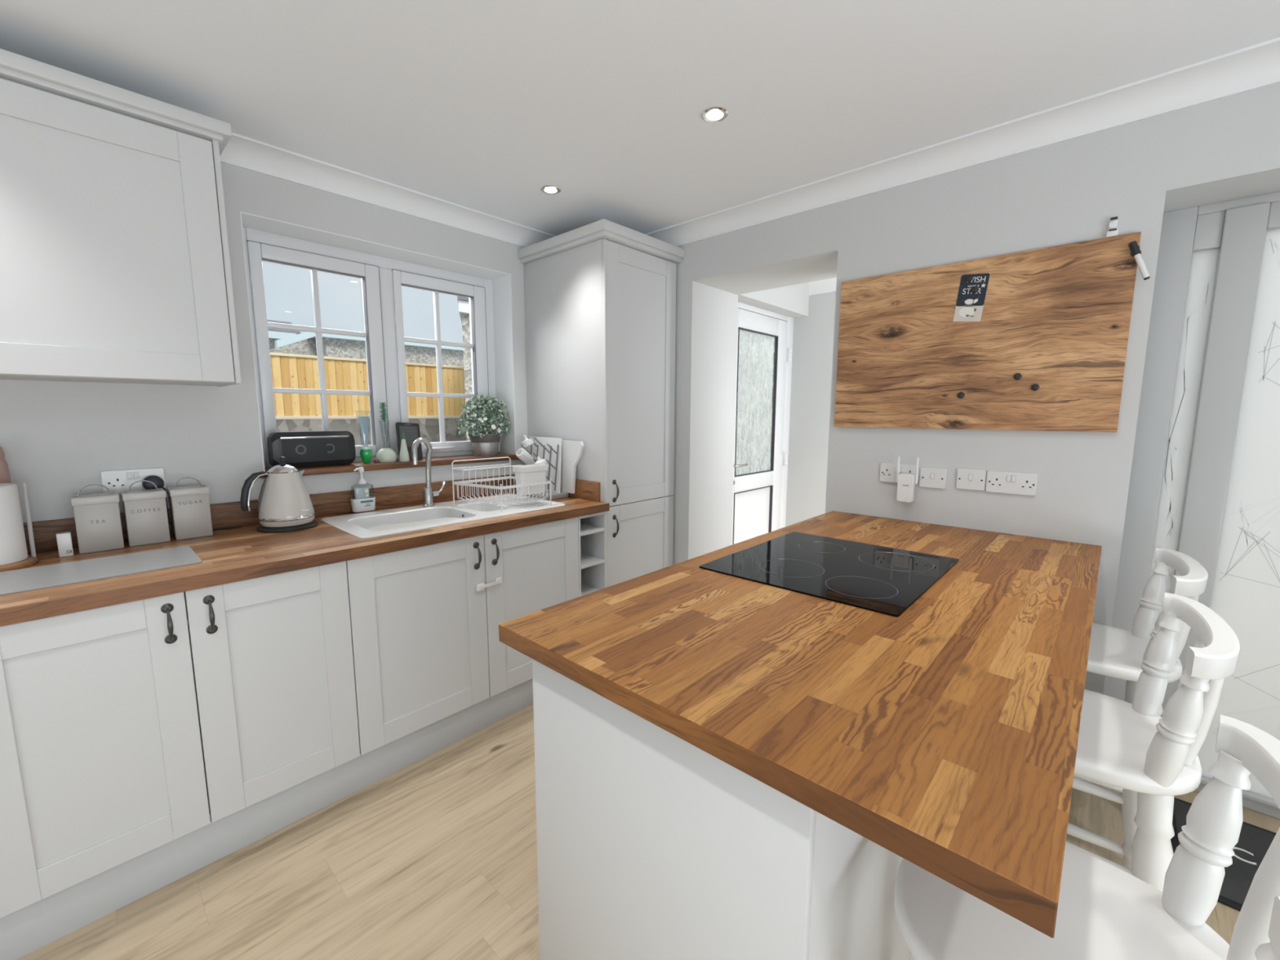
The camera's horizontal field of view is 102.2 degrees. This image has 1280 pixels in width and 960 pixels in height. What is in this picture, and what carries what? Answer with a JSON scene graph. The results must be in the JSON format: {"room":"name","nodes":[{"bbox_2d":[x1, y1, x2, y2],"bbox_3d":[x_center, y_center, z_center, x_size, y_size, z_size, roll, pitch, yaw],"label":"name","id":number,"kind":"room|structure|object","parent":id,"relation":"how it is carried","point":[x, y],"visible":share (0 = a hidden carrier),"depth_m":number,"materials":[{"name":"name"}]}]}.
{"room":"kitchen","nodes":[
{"label":"kitchen","id":0,"kind":"room"},
{"bbox_2d":[0,161,528,522],"bbox_3d":[-1.760,-0.148,2.088,0.240,2.488,5.100,7,10,42],"label":"wall","id":1,"kind":"structure","parent":0,"point":[57,438],"depth_m":2.00,"materials":[{"name":"grey paint"}]},
{"bbox_2d":[0,48,241,386],"bbox_3d":[-1.989,-0.691,1.298,0.383,0.832,1.536,7,10,42],"label":"upper cabinet","id":2,"kind":"object","parent":1,"relation":"attached to","point":[115,261],"visible":1,"depth_m":1.52,"materials":[{"name":"grey paint"}]},
{"bbox_2d":[100,467,166,494],"bbox_3d":[-1.816,0.005,1.856,0.014,0.088,0.165,7,10,42],"label":"double socket","id":3,"kind":"object","parent":1,"relation":"attached to","point":[117,481],"visible":0.73,"depth_m":1.84,"materials":[{"name":"white plastic"}]},
{"bbox_2d":[126,472,131,479],"bbox_3d":[-1.821,-0.015,1.841,0.004,0.022,0.011,7,10,42],"label":"rocker switch","id":4,"kind":"object","parent":3,"relation":"attached to","point":[128,474],"depth_m":1.84,"materials":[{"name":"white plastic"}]},
{"bbox_2d":[133,471,138,478],"bbox_3d":[-1.809,-0.017,1.855,0.004,0.022,0.011,7,10,42],"label":"rocker switch","id":5,"kind":"object","parent":3,"relation":"attached to","point":[135,473],"depth_m":1.85,"materials":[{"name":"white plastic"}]},
{"bbox_2d":[142,475,241,530],"bbox_3d":[-1.695,0.088,1.967,0.039,0.230,0.274,7,10,42],"label":"power cord","id":6,"kind":"object","parent":1,"relation":"attached to","point":[157,481],"visible":0.72,"depth_m":1.87,"materials":[{"name":"black plastic"}]},
{"bbox_2d":[242,226,497,467],"bbox_3d":[-1.286,-0.601,2.657,0.096,1.047,1.228,7,10,42],"label":"window","id":7,"kind":"structure","parent":1,"relation":"in","point":[382,278],"depth_m":2.61,"materials":[{"name":"white plastic"}]},
{"bbox_2d":[240,211,515,471],"bbox_3d":[-1.214,-0.592,2.592,0.193,1.047,1.228,7,10,42],"label":"window reveal","id":8,"kind":"structure","parent":1,"relation":"attached to","point":[501,281],"depth_m":2.83,"materials":[{"name":"white paint"}]},
{"bbox_2d":[219,133,555,247],"bbox_3d":[-1.728,-1.215,1.727,0.100,0.078,4.414,7,10,42],"label":"trim","id":9,"kind":"structure","parent":1,"relation":"attached to","point":[240,151],"depth_m":2.30,"materials":[{"name":"white paint"}]},
{"bbox_2d":[260,453,519,479],"bbox_3d":[-1.194,-0.087,2.660,0.210,0.028,1.290,7,10,42],"label":"windowsill","id":10,"kind":"object","parent":1,"relation":"attached to","point":[440,460],"depth_m":2.53,"materials":[{"name":"wood"}]},
{"bbox_2d":[266,430,355,467],"bbox_3d":[-1.475,-0.140,2.332,0.102,0.158,0.324,7,10,42],"label":"speaker","id":11,"kind":"object","parent":10,"relation":"on","point":[300,449],"visible":0.98,"depth_m":2.29},
{"bbox_2d":[281,437,348,462],"bbox_3d":[-1.441,-0.135,2.303,0.002,0.100,0.258,7,10,42],"label":"grille","id":12,"kind":"object","parent":11,"relation":"attached to","point":[295,450],"depth_m":2.30,"materials":[{"name":"grey"}]},
{"bbox_2d":[355,412,372,462],"bbox_3d":[-1.323,-0.207,2.487,0.056,0.251,0.056,0,7,-2],"label":"tube","id":13,"kind":"object","parent":10,"relation":"on","point":[366,452],"visible":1,"depth_m":2.48,"materials":[{"name":"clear plastic"}]},
{"bbox_2d":[376,401,396,462],"bbox_3d":[-1.260,-0.236,2.552,0.092,0.295,0.092,7,10,42],"label":"vase","id":14,"kind":"object","parent":10,"relation":"on","point":[385,455],"visible":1,"depth_m":2.54,"materials":[{"name":"white ceramic"}]},
{"bbox_2d":[399,431,409,462],"bbox_3d":[-1.185,-0.168,2.591,0.048,0.150,0.048,7,10,42],"label":"bottle","id":15,"kind":"object","parent":10,"relation":"on","point":[404,455],"visible":1,"depth_m":2.58,"materials":[{"name":"ceramic"}]},
{"bbox_2d":[395,422,422,459],"bbox_3d":[-1.193,-0.200,2.672,0.062,0.196,0.132,7,10,42],"label":"e-reader","id":16,"kind":"object","parent":10,"relation":"on","point":[411,432],"visible":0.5,"depth_m":2.67,"materials":[{"name":"black"}]},
{"bbox_2d":[401,423,416,439],"bbox_3d":[-1.198,-0.241,2.672,0.028,0.099,0.082,7,10,42],"label":"picture frame","id":17,"kind":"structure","parent":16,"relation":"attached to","point":[409,430],"depth_m":2.68,"materials":[{"name":"grey"}]},
{"bbox_2d":[457,394,511,456],"bbox_3d":[-0.890,-0.313,2.941,0.205,0.349,0.320,7,10,42],"label":"potted plant","id":18,"kind":"object","parent":10,"relation":"on","point":[484,443],"visible":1,"depth_m":2.91,"materials":[{"name":"green plant"}]},
{"bbox_2d":[0,0,1279,235],"bbox_3d":[-0.289,-1.112,0.272,4.789,0.100,4.614,7,10,42],"label":"ceiling","id":19,"kind":"structure","parent":0,"point":[480,105],"depth_m":1.56,"materials":[{"name":"white paint"}]},
{"bbox_2d":[540,185,560,194],"bbox_3d":[-0.411,-1.330,2.372,0.092,0.008,0.092,7,10,42],"label":"recessed light","id":20,"kind":"object","parent":19,"relation":"in","point":[549,189],"visible":1,"depth_m":2.36,"materials":[{"name":"silver metal"}]},
{"bbox_2d":[701,106,728,122],"bbox_3d":[0.257,-1.251,1.772,0.092,0.008,0.092,7,10,42],"label":"recessed light","id":21,"kind":"object","parent":19,"relation":"in","point":[712,114],"visible":1,"depth_m":1.76,"materials":[{"name":"beige"}]},
{"bbox_2d":[17,704,1279,959],"bbox_3d":[0.376,1.238,1.315,4.789,0.050,7.000,7,10,42],"label":"floor","id":22,"kind":"structure","parent":0,"point":[435,858],"depth_m":1.52,"materials":[{"name":"brown wood"}]},
{"bbox_2d":[0,560,359,918],"bbox_3d":[-1.498,0.650,1.699,0.630,0.731,0.841,7,10,42],"label":"base cabinet","id":23,"kind":"object","parent":22,"relation":"on","point":[127,729],"visible":0.98,"depth_m":1.45,"materials":[{"name":"white wood"}]},
{"bbox_2d":[0,678,533,959],"bbox_3d":[-1.181,1.086,1.727,0.018,0.137,2.926,7,10,42],"label":"plinth","id":24,"kind":"object","parent":22,"relation":"on","point":[32,927],"visible":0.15,"depth_m":1.60,"materials":[{"name":"grey wood"}]},
{"bbox_2d":[346,516,578,755],"bbox_3d":[-0.862,0.563,2.388,0.630,0.731,1.042,7,10,42],"label":"base cabinet","id":25,"kind":"object","parent":22,"relation":"on","point":[427,648],"visible":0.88,"depth_m":2.07,"materials":[{"name":"white wood"}]},
{"bbox_2d":[0,474,609,626],"bbox_3d":[-1.405,0.194,1.821,0.700,0.142,2.926,7,10,42],"label":"countertop","id":26,"kind":"structure","parent":25,"relation":"on","point":[229,555],"depth_m":1.78,"materials":[{"name":"brown wood"}]},
{"bbox_2d":[0,446,11,483],"bbox_3d":[-1.990,0.069,1.606,0.056,0.360,0.056,7,10,42],"label":"bottle","id":27,"kind":"object","parent":26,"relation":"on","point":[5,477],"visible":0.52,"depth_m":1.59,"materials":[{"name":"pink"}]},
{"bbox_2d":[0,482,38,572],"bbox_3d":[-1.915,0.119,1.506,0.184,0.288,0.184,7,10,42],"label":"holder","id":28,"kind":"object","parent":26,"relation":"on","point":[13,548],"visible":1,"depth_m":1.52,"materials":[{"name":"brown wood"}]},
{"bbox_2d":[56,531,73,557],"bbox_3d":[-1.846,0.207,1.658,0.030,0.075,0.031,7,10,42],"label":"box","id":29,"kind":"object","parent":26,"relation":"on","point":[64,544],"visible":1,"depth_m":1.65,"materials":[{"name":"white plastic"}]},
{"bbox_2d":[70,484,124,553],"bbox_3d":[-1.823,0.122,1.736,0.102,0.222,0.110,7,10,42],"label":"canister","id":30,"kind":"object","parent":26,"relation":"on","point":[97,517],"visible":1,"depth_m":1.71,"materials":[{"name":"grey metal"}]},
{"bbox_2d":[0,545,202,595],"bbox_3d":[-1.667,0.270,1.446,0.283,0.005,0.648,7,10,42],"label":"chopping board","id":31,"kind":"object","parent":26,"relation":"on","point":[20,580],"visible":1,"depth_m":1.51,"materials":[{"name":"grey"}]},
{"bbox_2d":[120,480,170,546],"bbox_3d":[-1.749,0.111,1.827,0.102,0.222,0.111,7,10,42],"label":"canister","id":32,"kind":"object","parent":26,"relation":"on","point":[145,512],"visible":1,"depth_m":1.80,"materials":[{"name":"grey metal"}]},
{"bbox_2d":[166,476,213,540],"bbox_3d":[-1.674,0.099,1.921,0.102,0.222,0.110,7,10,42],"label":"canister","id":33,"kind":"object","parent":26,"relation":"on","point":[189,505],"visible":1,"depth_m":1.89,"materials":[{"name":"grey metal"}]},
{"bbox_2d":[240,456,318,533],"bbox_3d":[-1.418,0.049,2.061,0.209,0.286,0.204,0,7,0],"label":"kettle","id":34,"kind":"object","parent":26,"relation":"on","point":[285,504],"visible":1,"depth_m":2.00,"materials":[{"name":"beige metal"}]},
{"bbox_2d":[350,466,375,512],"bbox_3d":[-1.280,0.041,2.382,0.062,0.204,0.102,7,10,42],"label":"soap dispenser","id":35,"kind":"object","parent":26,"relation":"on","point":[362,502],"visible":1,"depth_m":2.37,"materials":[{"name":"white plastic"}]},
{"bbox_2d":[351,483,373,499],"bbox_3d":[-1.280,0.073,2.387,0.048,0.113,0.092,7,10,42],"label":"bottle","id":36,"kind":"object","parent":35,"relation":"on","point":[360,493],"depth_m":2.37,"materials":[{"name":"white"}]},
{"bbox_2d":[411,437,445,507],"bbox_3d":[-1.024,-0.037,2.478,0.066,0.337,0.196,2,8,17],"label":"mixer tap","id":37,"kind":"object","parent":26,"relation":"on","point":[428,493],"visible":1,"depth_m":2.48,"materials":[{"name":"silver metal"}]},
{"bbox_2d":[422,487,434,507],"bbox_3d":[-1.027,0.083,2.507,0.052,0.092,0.052,7,10,42],"label":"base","id":38,"kind":"object","parent":37,"relation":"attached to","point":[428,493],"depth_m":2.49,"materials":[{"name":"silver metal"}]},
{"bbox_2d":[320,493,564,538],"bbox_3d":[-0.874,0.224,2.419,0.500,0.165,0.968,7,10,42],"label":"sink","id":39,"kind":"object","parent":26,"relation":"in","point":[399,520],"visible":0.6,"depth_m":2.35,"materials":[{"name":"white ceramic"}]},
{"bbox_2d":[451,456,551,511],"bbox_3d":[-0.683,0.012,2.561,0.319,0.220,0.359,7,10,42],"label":"wire dish rack","id":40,"kind":"object","parent":39,"relation":"on","point":[463,482],"visible":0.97,"depth_m":2.55,"materials":[{"name":"white metal"}]},
{"bbox_2d":[512,463,548,495],"bbox_3d":[-0.538,-0.003,2.553,0.092,0.137,0.172,7,10,42],"label":"holder","id":41,"kind":"object","parent":40,"relation":"in","point":[529,473],"visible":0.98,"depth_m":2.51,"materials":[{"name":"white plastic"}]},
{"bbox_2d":[514,436,568,500],"bbox_3d":[-0.554,-0.074,2.868,0.325,0.327,0.147,7,10,42],"label":"drying rack","id":42,"kind":"object","parent":26,"relation":"on","point":[549,449],"visible":0.56,"depth_m":2.83,"materials":[{"name":"grey"}]},
{"bbox_2d":[515,448,535,464],"bbox_3d":[-0.640,-0.126,2.898,0.060,0.110,0.119,5,9,35],"label":"baby bottle","id":43,"kind":"object","parent":42,"relation":"on","point":[526,458],"visible":0.91,"depth_m":2.87,"materials":[{"name":"white plastic"}]},
{"bbox_2d":[521,435,533,447],"bbox_3d":[-0.629,-0.218,2.894,0.065,0.068,0.065,7,10,42],"label":"bottle teat","id":44,"kind":"object","parent":42,"relation":"on","point":[527,442],"visible":1,"depth_m":2.87,"materials":[{"name":"white plastic"}]},
{"bbox_2d":[534,456,546,464],"bbox_3d":[-0.536,-0.098,2.793,0.070,0.060,0.068,7,10,42],"label":"bottle teat","id":45,"kind":"object","parent":42,"relation":"on","point":[542,461],"visible":0.8,"depth_m":2.77,"materials":[{"name":"white plastic"}]},
{"bbox_2d":[514,488,568,500],"bbox_3d":[-0.555,0.074,2.888,0.325,0.027,0.147,7,10,42],"label":"drip tray","id":46,"kind":"object","parent":42,"relation":"on","point":[556,494],"depth_m":2.79,"materials":[{"name":"grey plastic"}]},
{"bbox_2d":[560,440,583,493],"bbox_3d":[-0.391,-0.072,2.805,0.250,0.284,0.015,7,10,42],"label":"cutting board","id":47,"kind":"object","parent":26,"relation":"on","point":[571,451],"visible":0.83,"depth_m":2.79,"materials":[{"name":"white plastic"}]},
{"bbox_2d":[476,577,502,591],"bbox_3d":[-0.636,0.441,2.188,0.017,0.036,0.120,7,10,42],"label":"lock","id":48,"kind":"object","parent":25,"relation":"attached to","point":[481,586],"visible":1,"depth_m":2.17,"materials":[{"name":"white plastic"}]},
{"bbox_2d":[577,511,607,596],"bbox_3d":[-0.457,0.503,2.851,0.594,0.731,0.192,7,10,42],"label":"shelf rack","id":49,"kind":"object","parent":22,"relation":"on","point":[592,528],"visible":0.22,"depth_m":2.72,"materials":[{"name":"grey paint"}]},
{"bbox_2d":[517,218,684,586],"bbox_3d":[-0.225,-0.168,3.062,0.710,2.286,0.622,7,10,42],"label":"tall cabinet","id":50,"kind":"object","parent":22,"relation":"on","point":[600,295],"visible":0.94,"depth_m":2.79,"materials":[{"name":"grey paint"}]},
{"bbox_2d":[532,658,911,959],"bbox_3d":[0.604,0.737,1.608,0.625,0.869,1.794,7,10,42],"label":"kitchen island","id":51,"kind":"object","parent":22,"relation":"on","point":[651,845],"visible":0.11,"depth_m":0.90,"materials":[{"name":"grey paint"}]},
{"bbox_2d":[498,511,1102,937],"bbox_3d":[0.659,0.294,1.482,0.962,0.040,1.823,7,10,42],"label":"island countertop","id":52,"kind":"structure","parent":51,"relation":"on","point":[942,733],"depth_m":0.90,"materials":[{"name":"brown wood"}]},
{"bbox_2d":[699,531,959,616],"bbox_3d":[0.594,0.256,1.593,0.560,0.005,0.628,7,10,42],"label":"induction hob","id":53,"kind":"object","parent":52,"relation":"in","point":[886,580],"visible":1,"depth_m":1.53,"materials":[{"name":"black glass"}]},
{"bbox_2d":[893,714,1279,959],"bbox_3d":[0.606,0.815,0.751,0.436,0.935,0.439,7,10,42],"label":"bar stool","id":54,"kind":"object","parent":22,"relation":"on","point":[1105,912],"visible":0.77,"depth_m":0.73,"materials":[{"name":"white paint"}]},
{"bbox_2d":[1073,546,1208,792],"bbox_3d":[1.468,0.695,1.691,0.436,0.935,0.439,6,10,39],"label":"bar stool","id":55,"kind":"object","parent":22,"relation":"on","point":[1113,652],"visible":0.38,"depth_m":1.60,"materials":[{"name":"white paint"}]},
{"bbox_2d":[1065,592,1239,892],"bbox_3d":[1.055,0.750,1.259,0.436,0.935,0.439,6,10,40],"label":"bar stool","id":56,"kind":"object","parent":22,"relation":"on","point":[1153,758],"visible":0.61,"depth_m":1.07,"materials":[{"name":"white paint"}]},
{"bbox_2d":[1170,797,1276,911],"bbox_3d":[2.014,1.193,1.443,0.755,0.012,0.480,7,10,42],"label":"doormat","id":57,"kind":"object","parent":22,"relation":"on","point":[1254,842],"visible":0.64,"depth_m":1.61,"materials":[{"name":"black"}]},
{"bbox_2d":[730,282,808,545],"bbox_3d":[0.859,-0.444,3.992,0.235,2.600,1.320,7,10,42],"label":"wall","id":58,"kind":"structure","parent":0,"point":[792,301],"depth_m":3.95,"materials":[{"name":"grey paint"}]},
{"bbox_2d":[731,302,793,545],"bbox_3d":[0.933,-0.243,4.113,0.158,2.170,1.080,7,10,42],"label":"door","id":59,"kind":"structure","parent":58,"relation":"in","point":[764,349],"depth_m":4.15,"materials":[{"name":"white plastic"}]},
{"bbox_2d":[785,291,835,526],"bbox_3d":[1.842,-0.450,4.054,2.400,2.600,0.100,7,10,42],"label":"wall","id":60,"kind":"structure","parent":0,"point":[813,334],"depth_m":4.35,"materials":[{"name":"grey paint"}]},
{"bbox_2d":[807,277,836,295],"bbox_3d":[1.992,-1.516,3.629,1.800,0.155,0.120,7,10,42],"label":"trim","id":61,"kind":"structure","parent":60,"relation":"attached to","point":[825,286],"depth_m":4.16,"materials":[{"name":"white paint"}]},
{"bbox_2d":[672,82,1279,782],"bbox_3d":[1.536,-0.151,2.182,4.489,2.488,0.466,7,10,42],"label":"wall","id":62,"kind":"structure","parent":0,"point":[1225,148],"depth_m":2.00,"materials":[{"name":"grey paint"}]},
{"bbox_2d":[880,462,915,483],"bbox_3d":[1.123,-0.028,2.250,0.148,0.083,0.014,7,10,42],"label":"double socket","id":63,"kind":"object","parent":62,"relation":"attached to","point":[888,472],"visible":0.73,"depth_m":2.26,"materials":[{"name":"white plastic"}]},
{"bbox_2d":[896,456,919,502],"bbox_3d":[1.137,-0.003,2.202,0.085,0.194,0.039,7,10,42],"label":"wifi extender","id":64,"kind":"object","parent":62,"relation":"attached to","point":[906,483],"visible":1,"depth_m":2.19,"materials":[{"name":"white plastic"}]},
{"bbox_2d":[919,467,946,488],"bbox_3d":[1.223,-0.008,2.160,0.098,0.083,0.014,7,10,42],"label":"switch","id":65,"kind":"object","parent":62,"relation":"attached to","point":[931,477],"visible":1,"depth_m":2.16,"materials":[{"name":"white plastic"}]},
{"bbox_2d":[645,37,1279,246],"bbox_3d":[1.273,-1.230,1.900,4.289,0.078,0.100,7,10,42],"label":"trim","id":66,"kind":"structure","parent":62,"relation":"attached to","point":[1258,65],"depth_m":1.84,"materials":[{"name":"white paint"}]},
{"bbox_2d":[955,468,986,490],"bbox_3d":[1.323,-0.002,2.068,0.098,0.083,0.014,7,10,42],"label":"switch","id":67,"kind":"object","parent":62,"relation":"attached to","point":[966,478],"visible":1,"depth_m":2.06,"materials":[{"name":"white plastic"}]},
{"bbox_2d":[834,231,1141,432],"bbox_3d":[1.269,-0.527,2.046,0.972,0.647,0.021,7,10,42],"label":"noticeboard","id":68,"kind":"object","parent":62,"relation":"attached to","point":[1058,317],"visible":1,"depth_m":1.96,"materials":[{"name":"brown wood"}]},
{"bbox_2d":[956,391,964,398],"bbox_3d":[1.268,-0.336,2.043,0.025,0.025,0.020,7,10,42],"label":"round magnet","id":69,"kind":"object","parent":68,"relation":"attached to","point":[961,394],"visible":1,"depth_m":2.04,"materials":[{"name":"black metal"}]},
{"bbox_2d":[952,273,990,321],"bbox_3d":[1.279,-0.704,1.996,0.112,0.185,0.002,7,10,42],"label":"greeting card","id":70,"kind":"object","parent":68,"relation":"attached to","point":[969,305],"visible":1,"depth_m":2.00,"materials":[{"name":"beige"}]},
{"bbox_2d":[965,275,973,281],"bbox_3d":[1.264,-0.776,1.985,0.025,0.025,0.020,7,10,42],"label":"round magnet","id":71,"kind":"object","parent":70,"relation":"attached to","point":[969,277],"visible":1,"depth_m":1.98,"materials":[{"name":"black metal"}]},
{"bbox_2d":[970,286,978,293],"bbox_3d":[1.280,-0.729,1.977,0.025,0.025,0.020,7,10,42],"label":"round magnet","id":72,"kind":"object","parent":70,"relation":"attached to","point":[974,289],"visible":1,"depth_m":1.97,"materials":[{"name":"black metal"}]},
{"bbox_2d":[1013,373,1022,379],"bbox_3d":[1.399,-0.384,1.915,0.025,0.025,0.020,7,10,42],"label":"round magnet","id":73,"kind":"object","parent":68,"relation":"attached to","point":[1016,376],"visible":1,"depth_m":1.91,"materials":[{"name":"black metal"}]},
{"bbox_2d":[1031,383,1039,391],"bbox_3d":[1.440,-0.339,1.884,0.025,0.025,0.020,7,10,42],"label":"round magnet","id":74,"kind":"object","parent":68,"relation":"attached to","point":[1034,387],"visible":1,"depth_m":1.88,"materials":[{"name":"black"}]},
{"bbox_2d":[1106,216,1118,237],"bbox_3d":[1.577,-0.843,1.722,0.030,0.062,0.019,7,10,42],"label":"clip","id":75,"kind":"object","parent":68,"relation":"attached to","point":[1113,230],"visible":1,"depth_m":1.72,"materials":[{"name":"white plastic"}]},
{"bbox_2d":[1128,240,1150,279],"bbox_3d":[1.614,-0.709,1.671,0.061,0.128,0.026,7,10,42],"label":"marker","id":76,"kind":"object","parent":68,"relation":"attached to","point":[1135,252],"visible":1,"depth_m":1.66,"materials":[{"name":"black"}]},
{"bbox_2d":[985,471,1037,495],"bbox_3d":[1.421,0.012,1.980,0.158,0.083,0.014,7,10,42],"label":"double socket","id":77,"kind":"object","parent":62,"relation":"attached to","point":[1007,482],"visible":1,"depth_m":1.98,"materials":[{"name":"white plastic"}]},
{"bbox_2d":[1006,475,1010,481],"bbox_3d":[1.413,-0.006,1.978,0.011,0.022,0.004,7,10,42],"label":"rocker switch","id":78,"kind":"object","parent":77,"relation":"attached to","point":[1008,477],"depth_m":1.98,"materials":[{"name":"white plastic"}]},
{"bbox_2d":[1011,475,1015,481],"bbox_3d":[1.424,-0.005,1.968,0.011,0.022,0.004,7,10,42],"label":"rocker switch","id":79,"kind":"object","parent":77,"relation":"attached to","point":[1013,477],"depth_m":1.97,"materials":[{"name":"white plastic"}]},
{"bbox_2d":[1102,191,1279,818],"bbox_3d":[2.366,0.147,1.502,1.400,2.075,0.092,7,10,42],"label":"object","id":80,"kind":"structure","parent":62,"relation":"in","point":[1204,486],"depth_m":1.79,"materials":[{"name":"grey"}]},
{"label":"outside","id":81,"kind":"structure","parent":0,"visible":0},
{"bbox_2d":[269,331,463,366],"bbox_3d":[-5.276,-2.051,14.704,4.150,3.000,9.260,7,10,42],"label":"neighbouring building","id":82,"kind":"structure","parent":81,"point":[303,344],"depth_m":10.86,"materials":[{"name":"white stone"}]},
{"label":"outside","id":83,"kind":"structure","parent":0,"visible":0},
{"bbox_2d":[266,320,301,347],"bbox_3d":[-12.523,-2.970,16.201,3.300,4.400,3.300,7,10,42],"label":"neighbouring house","id":84,"kind":"structure","parent":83,"point":[274,334],"depth_m":15.59,"materials":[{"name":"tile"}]},
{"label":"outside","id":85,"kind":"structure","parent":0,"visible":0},
{"bbox_3d":[-0.920,0.798,6.426,4.171,0.200,20.000,7,10,42],"label":"patio","id":86,"kind":"object","parent":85,"visible":0},
{"bbox_2d":[275,417,466,445],"bbox_3d":[-3.241,-0.093,7.092,0.300,1.485,12.000,7,10,42],"label":"wall","id":87,"kind":"structure","parent":86,"relation":"on","point":[428,428],"depth_m":6.48,"materials":[{"name":"stone"}]},
{"bbox_2d":[270,352,465,419],"bbox_3d":[-3.165,-1.191,6.881,0.080,0.743,12.000,7,10,42],"label":"fence","id":88,"kind":"object","parent":87,"relation":"on","point":[289,371],"visible":0.17,"depth_m":6.36,"materials":[{"name":"beige wood"}]},
{"bbox_2d":[457,296,474,440],"bbox_3d":[-1.691,-0.551,6.205,0.723,2.630,2.833,-2,8,-17],"label":"exterior wall","id":89,"kind":"structure","parent":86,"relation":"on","point":[464,304],"depth_m":4.79,"materials":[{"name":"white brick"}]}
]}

